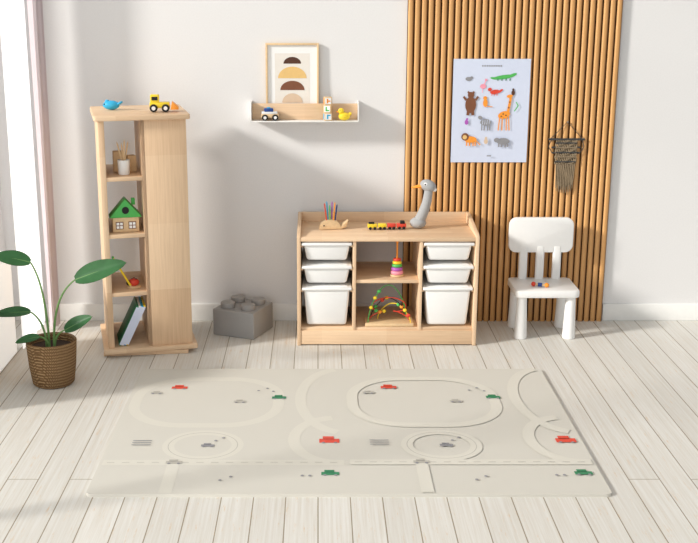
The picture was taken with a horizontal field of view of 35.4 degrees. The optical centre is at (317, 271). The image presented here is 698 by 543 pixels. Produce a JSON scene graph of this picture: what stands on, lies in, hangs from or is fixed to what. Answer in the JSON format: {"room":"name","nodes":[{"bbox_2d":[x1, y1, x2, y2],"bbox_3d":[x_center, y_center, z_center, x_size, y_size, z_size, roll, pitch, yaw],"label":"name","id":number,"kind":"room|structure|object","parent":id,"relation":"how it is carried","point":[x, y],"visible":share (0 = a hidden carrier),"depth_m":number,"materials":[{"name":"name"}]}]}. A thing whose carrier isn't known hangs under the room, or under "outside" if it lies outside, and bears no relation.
{"room":"children's playroom","nodes":[
{"label":"children's playroom","id":0,"kind":"room"},
{"bbox_2d":[0,182,5,250],"bbox_3d":[-1.840,-0.657,1.435,0.120,4.300,9.000,0,15,0],"label":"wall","id":1,"kind":"structure","parent":0,"point":[2,236],"depth_m":6.15,"materials":[{"name":"paint"}]},
{"bbox_2d":[0,0,697,319],"bbox_3d":[0.910,-1.814,5.846,5.780,4.300,0.120,0,15,0],"label":"wall","id":2,"kind":"structure","parent":0,"point":[249,182],"depth_m":6.07,"materials":[{"name":"paint"}]},
{"bbox_2d":[265,43,318,102],"bbox_3d":[-0.140,-1.038,5.968,0.290,0.410,0.019,0,14,0],"label":"framed print","id":3,"kind":"object","parent":2,"relation":"attached to","point":[292,69],"visible":0.91,"depth_m":5.96,"materials":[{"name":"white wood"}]},
{"bbox_2d":[250,101,358,121],"bbox_3d":[-0.072,-0.875,5.969,0.586,0.105,0.118,0,15,0],"label":"ledge","id":4,"kind":"object","parent":2,"relation":"attached to","point":[288,112],"visible":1,"depth_m":5.98,"materials":[{"name":"beige wood"}]},
{"bbox_2d":[261,107,278,120],"bbox_3d":[-0.262,-0.858,5.948,0.095,0.071,0.058,-1,15,-5],"label":"police car","id":5,"kind":"object","parent":4,"relation":"on","point":[268,112],"visible":1,"depth_m":5.93,"materials":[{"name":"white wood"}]},
{"bbox_2d":[323,96,331,120],"bbox_3d":[0.053,-0.885,5.941,0.049,0.127,0.049,0,15,0],"label":"blocks","id":6,"kind":"object","parent":4,"relation":"on","point":[327,107],"visible":1,"depth_m":5.92,"materials":[{"name":"brown wood"}]},
{"bbox_2d":[336,108,351,119],"bbox_3d":[0.142,-0.856,5.948,0.077,0.067,0.055,-12,19,-39],"label":"rubber duck","id":7,"kind":"object","parent":4,"relation":"on","point":[343,115],"visible":1,"depth_m":5.93},
{"bbox_2d":[14,304,697,320],"bbox_3d":[0.910,0.234,6.314,5.380,0.100,0.014,0,15,0],"label":"baseboard","id":8,"kind":"structure","parent":2,"relation":"attached to","point":[200,312],"depth_m":6.31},
{"bbox_2d":[402,0,622,320],"bbox_3d":[1.062,-1.790,5.776,1.157,4.290,0.027,0,15,0],"label":"wall panel","id":9,"kind":"object","parent":2,"relation":"attached to","point":[572,47],"visible":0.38,"depth_m":6.03,"materials":[{"name":"brown wood"}]},
{"bbox_2d":[451,59,530,161],"bbox_3d":[0.946,-0.879,5.994,0.420,0.565,0.012,0,15,0],"label":"picture","id":10,"kind":"object","parent":9,"relation":"attached to","point":[490,100],"visible":1,"depth_m":6.00,"materials":[{"name":"paper"}]},
{"bbox_2d":[548,121,584,192],"bbox_3d":[1.372,-0.632,6.057,0.200,0.400,0.017,0,15,0],"label":"macrame hanging","id":11,"kind":"object","parent":9,"relation":"attached to","point":[564,171],"visible":1,"depth_m":6.06,"materials":[{"name":"fabric"}]},
{"bbox_2d":[0,320,697,542],"bbox_3d":[0.910,1.446,2.090,5.780,0.100,9.200,0,15,0],"label":"floor","id":12,"kind":"structure","parent":0,"point":[628,389],"depth_m":4.56,"materials":[{"name":"white wood"}]},
{"bbox_2d":[0,251,16,371],"bbox_3d":[-1.685,0.271,5.287,0.190,0.550,0.880,0,15,0],"label":"window bench","id":13,"kind":"object","parent":12,"relation":"on","point":[8,347],"visible":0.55,"depth_m":5.58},
{"bbox_2d":[0,250,125,388],"bbox_3d":[-1.228,0.222,5.248,0.651,0.665,0.242,0,15,0],"label":"potted plant","id":14,"kind":"object","parent":12,"relation":"on","point":[51,355],"visible":1,"depth_m":5.21,"materials":[{"name":"green plant"}]},
{"bbox_2d":[90,104,197,355],"bbox_3d":[-0.925,-0.225,5.787,0.490,1.255,0.490,-3,15,-13],"label":"bookcase","id":15,"kind":"object","parent":12,"relation":"on","point":[164,276],"visible":0.95,"depth_m":5.61,"materials":[{"name":"brown wood"}]},
{"bbox_2d":[103,100,122,109],"bbox_3d":[-1.055,-0.858,5.619,0.104,0.052,0.054,0,15,1],"label":"toy","id":16,"kind":"object","parent":15,"relation":"on","point":[110,105],"visible":1,"depth_m":5.60,"materials":[{"name":"blue plastic"}]},
{"bbox_2d":[111,256,131,286],"bbox_3d":[-1.018,0.002,5.664,0.098,0.175,0.011,-3,15,-13],"label":"pencil","id":17,"kind":"object","parent":15,"relation":"in","point":[112,257],"visible":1,"depth_m":5.67,"materials":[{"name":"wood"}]},
{"bbox_2d":[116,140,129,174],"bbox_3d":[-0.986,-0.582,5.535,0.062,0.181,0.062,-3,15,-13],"label":"pencil cup","id":18,"kind":"object","parent":15,"relation":"in","point":[123,163],"visible":1,"depth_m":5.53,"materials":[{"name":"white ceramic"}]},
{"bbox_2d":[112,150,136,171],"bbox_3d":[-0.997,-0.569,5.636,0.116,0.105,0.072,-3,15,-13],"label":"wooden blocks","id":19,"kind":"object","parent":15,"relation":"in","point":[115,153],"visible":0.58,"depth_m":5.62,"materials":[{"name":"brown wood"}]},
{"bbox_2d":[109,196,141,232],"bbox_3d":[-0.992,-0.295,5.620,0.164,0.169,0.104,-3,15,-13],"label":"house","id":20,"kind":"object","parent":15,"relation":"in","point":[125,217],"visible":1,"depth_m":5.58,"materials":[{"name":"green wood"}]},
{"bbox_2d":[117,296,145,345],"bbox_3d":[-0.990,0.261,5.792,0.147,0.210,0.191,-3,15,-13],"label":"picture books","id":21,"kind":"object","parent":15,"relation":"in","point":[137,307],"visible":1,"depth_m":5.71,"materials":[{"name":"paper"}]},
{"bbox_2d":[126,277,140,288],"bbox_3d":[-0.966,0.058,5.723,0.079,0.048,0.076,-10,17,-32],"label":"toy","id":22,"kind":"object","parent":15,"relation":"in","point":[134,282],"visible":0.99,"depth_m":5.70,"materials":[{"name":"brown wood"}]},
{"bbox_2d":[149,94,178,111],"bbox_3d":[-0.780,-0.854,5.538,0.145,0.086,0.070,-1,15,-5],"label":"toy","id":23,"kind":"object","parent":15,"relation":"on","point":[154,103],"visible":1,"depth_m":5.51,"materials":[{"name":"yellow plastic"}]},
{"bbox_2d":[213,294,272,339],"bbox_3d":[-0.418,0.246,6.113,0.250,0.179,0.250,6,16,22],"label":"brick","id":24,"kind":"object","parent":12,"relation":"on","point":[240,317],"visible":1,"depth_m":6.03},
{"bbox_2d":[86,368,611,496],"bbox_3d":[0.118,0.669,4.821,2.000,0.017,1.406,0,15,0],"label":"play mat","id":25,"kind":"object","parent":12,"relation":"on","point":[331,432],"visible":1,"depth_m":4.63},
{"bbox_2d":[297,212,479,344],"bbox_3d":[0.369,0.031,6.009,0.960,0.648,0.430,0,15,0],"label":"storage unit","id":26,"kind":"object","parent":12,"relation":"on","point":[443,274],"visible":0.94,"depth_m":5.86,"materials":[{"name":"brown wood"}]},
{"bbox_2d":[319,201,347,229],"bbox_3d":[0.085,-0.307,5.915,0.156,0.154,0.045,-2,15,-8],"label":"pencil holder","id":27,"kind":"object","parent":26,"relation":"on","point":[328,223],"visible":1,"depth_m":5.91,"materials":[{"name":"brown wood"}]},
{"bbox_2d":[367,220,405,229],"bbox_3d":[0.373,-0.252,5.921,0.208,0.045,0.039,-1,15,-4],"label":"train","id":28,"kind":"object","parent":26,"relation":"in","point":[402,224],"visible":1,"depth_m":5.91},
{"bbox_2d":[364,284,413,326],"bbox_3d":[0.384,0.176,5.912,0.260,0.219,0.130,0,15,0],"label":"bead maze","id":29,"kind":"object","parent":26,"relation":"in","point":[407,321],"visible":1,"depth_m":5.90,"materials":[{"name":"brown wood"}]},
{"bbox_2d":[390,242,402,276],"bbox_3d":[0.424,-0.073,5.862,0.072,0.199,0.072,0,15,0],"label":"rings","id":30,"kind":"object","parent":26,"relation":"in","point":[396,269],"visible":0.86,"depth_m":5.85,"materials":[{"name":"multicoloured wood"}]},
{"bbox_2d":[410,179,436,227],"bbox_3d":[0.569,-0.365,5.915,0.142,0.270,0.081,3,15,12],"label":"plush","id":31,"kind":"object","parent":26,"relation":"on","point":[419,221],"visible":1,"depth_m":5.89},
{"bbox_2d":[507,217,579,339],"bbox_3d":[1.245,0.034,6.036,0.360,0.628,0.298,0,15,0],"label":"chair","id":32,"kind":"object","parent":12,"relation":"on","point":[540,235],"visible":1,"depth_m":6.08,"materials":[{"name":"white plastic"}]},
{"bbox_2d":[531,282,548,286],"bbox_3d":[1.215,0.071,5.979,0.098,0.026,0.026,5,16,19],"label":"toy","id":33,"kind":"object","parent":32,"relation":"on","point":[532,283],"visible":1,"depth_m":5.97,"materials":[{"name":"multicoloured wood"}]},
{"bbox_3d":[-1.679,-2.341,4.820,0.202,0.044,1.602,0,15,0],"label":"curtain rod","id":34,"kind":"object","parent":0,"visible":0},
{"bbox_2d":[0,0,44,348],"bbox_3d":[-1.565,-1.049,5.667,0.035,2.888,0.495,0,15,0],"label":"window","id":35,"kind":"structure","parent":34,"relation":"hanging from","point":[12,12],"depth_m":5.77,"materials":[{"name":"glass"}]},
{"bbox_2d":[27,0,59,327],"bbox_3d":[-1.487,-1.091,5.825,0.076,2.888,0.138,0,15,0],"label":"curtain","id":36,"kind":"object","parent":34,"relation":"hanging from","point":[35,7],"visible":0.93,"depth_m":5.91,"materials":[{"name":"fabric"}]}
]}

